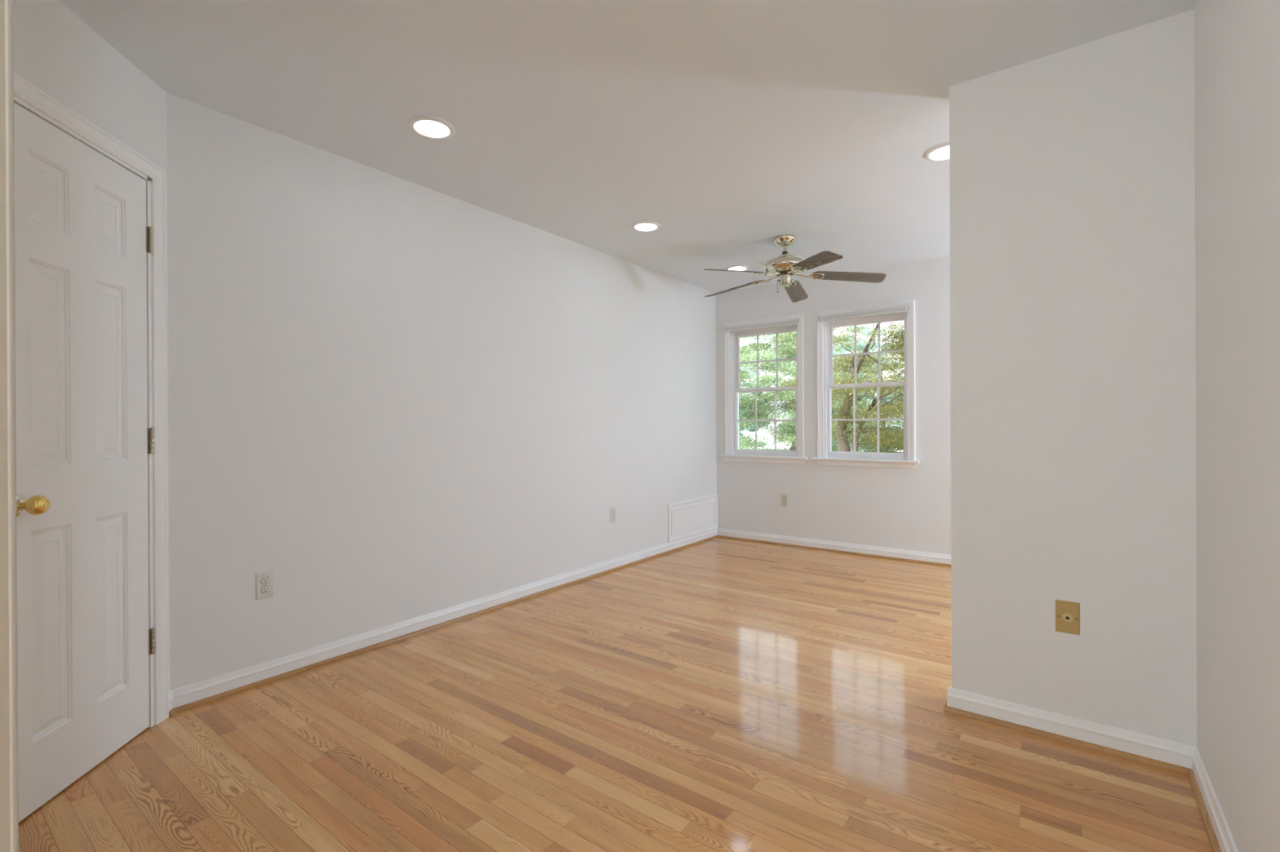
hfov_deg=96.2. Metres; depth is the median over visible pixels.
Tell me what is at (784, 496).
wall outlet
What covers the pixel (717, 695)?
floor
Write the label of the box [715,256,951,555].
wall
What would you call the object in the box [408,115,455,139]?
recessed light
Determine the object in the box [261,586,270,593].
receptacle
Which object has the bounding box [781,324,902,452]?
leafy tree
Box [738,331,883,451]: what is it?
leafy tree
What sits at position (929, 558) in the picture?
baseboard
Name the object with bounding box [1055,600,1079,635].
phone jack
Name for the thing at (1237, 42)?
wall
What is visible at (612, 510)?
wall outlet
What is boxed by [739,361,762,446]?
leafy tree
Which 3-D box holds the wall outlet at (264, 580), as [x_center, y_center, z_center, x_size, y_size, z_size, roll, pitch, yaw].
[-1.647,0.700,2.525,0.009,0.116,0.070,0,0,37]
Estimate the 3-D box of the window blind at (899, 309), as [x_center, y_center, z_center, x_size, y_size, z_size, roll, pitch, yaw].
[1.876,0.065,4.874,0.750,2.089,0.065,0,0,37]
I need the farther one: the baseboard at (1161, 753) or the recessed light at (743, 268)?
the recessed light at (743, 268)
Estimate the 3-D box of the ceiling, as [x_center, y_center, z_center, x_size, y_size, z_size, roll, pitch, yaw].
[0.893,-1.382,0.888,6.290,0.120,7.946,0,0,37]
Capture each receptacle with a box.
[261,577,270,584]
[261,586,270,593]
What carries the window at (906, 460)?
in the wall at (891, 508)
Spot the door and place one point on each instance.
(86, 643)
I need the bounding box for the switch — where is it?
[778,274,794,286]
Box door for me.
[13,102,155,822]
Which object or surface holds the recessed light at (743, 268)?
in the ceiling
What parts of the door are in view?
knob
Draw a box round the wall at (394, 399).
[166,93,716,690]
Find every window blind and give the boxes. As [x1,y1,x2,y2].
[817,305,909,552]
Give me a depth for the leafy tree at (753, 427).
32.91 m
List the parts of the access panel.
moulding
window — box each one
[720,313,808,464]
[812,299,919,468]
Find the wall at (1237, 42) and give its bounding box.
[1194,0,1279,851]
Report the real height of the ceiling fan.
0.388 m
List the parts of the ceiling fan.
blade, blade, blade, blade, blade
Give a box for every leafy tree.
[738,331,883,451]
[738,364,772,447]
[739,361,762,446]
[778,320,904,453]
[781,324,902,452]
[794,326,904,453]
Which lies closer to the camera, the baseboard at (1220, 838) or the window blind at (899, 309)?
the baseboard at (1220, 838)
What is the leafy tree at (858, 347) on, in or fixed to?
on the lawn
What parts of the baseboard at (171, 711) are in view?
shoe molding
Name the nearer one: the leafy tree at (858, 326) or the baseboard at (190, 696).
the baseboard at (190, 696)
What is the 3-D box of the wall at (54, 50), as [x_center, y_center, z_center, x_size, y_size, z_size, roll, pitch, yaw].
[-1.856,-0.090,1.848,0.120,2.440,0.812,0,0,-8]
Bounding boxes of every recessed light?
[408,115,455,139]
[631,221,660,231]
[725,265,749,271]
[924,142,949,161]
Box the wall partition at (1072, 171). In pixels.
[949,8,1196,746]
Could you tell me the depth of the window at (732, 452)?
5.52 m
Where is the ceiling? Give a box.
[58,0,1196,293]
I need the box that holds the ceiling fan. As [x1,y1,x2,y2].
[703,234,886,302]
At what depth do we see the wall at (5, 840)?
0.83 m
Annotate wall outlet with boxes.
[255,570,274,599]
[609,506,616,523]
[781,493,788,506]
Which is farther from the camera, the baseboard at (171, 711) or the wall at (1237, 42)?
the baseboard at (171, 711)
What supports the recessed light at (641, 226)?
in the ceiling
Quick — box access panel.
[667,494,718,542]
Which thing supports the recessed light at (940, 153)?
in the ceiling
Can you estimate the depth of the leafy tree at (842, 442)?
11.22 m
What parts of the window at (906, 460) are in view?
sash, sash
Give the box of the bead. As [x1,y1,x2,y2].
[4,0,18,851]
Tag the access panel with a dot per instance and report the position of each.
(687, 518)
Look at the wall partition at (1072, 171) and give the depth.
2.00 m
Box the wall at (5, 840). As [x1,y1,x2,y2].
[0,0,10,851]
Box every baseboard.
[168,690,175,717]
[171,528,717,713]
[717,528,951,567]
[943,685,1196,776]
[1187,747,1238,851]
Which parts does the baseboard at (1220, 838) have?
shoe molding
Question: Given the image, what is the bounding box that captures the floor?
[18,537,1213,851]
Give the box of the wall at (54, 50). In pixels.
[13,0,170,691]
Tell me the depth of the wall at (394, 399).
2.98 m
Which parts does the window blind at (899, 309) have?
pull cord, rail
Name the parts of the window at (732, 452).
sash, sash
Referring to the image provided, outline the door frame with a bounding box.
[13,71,168,728]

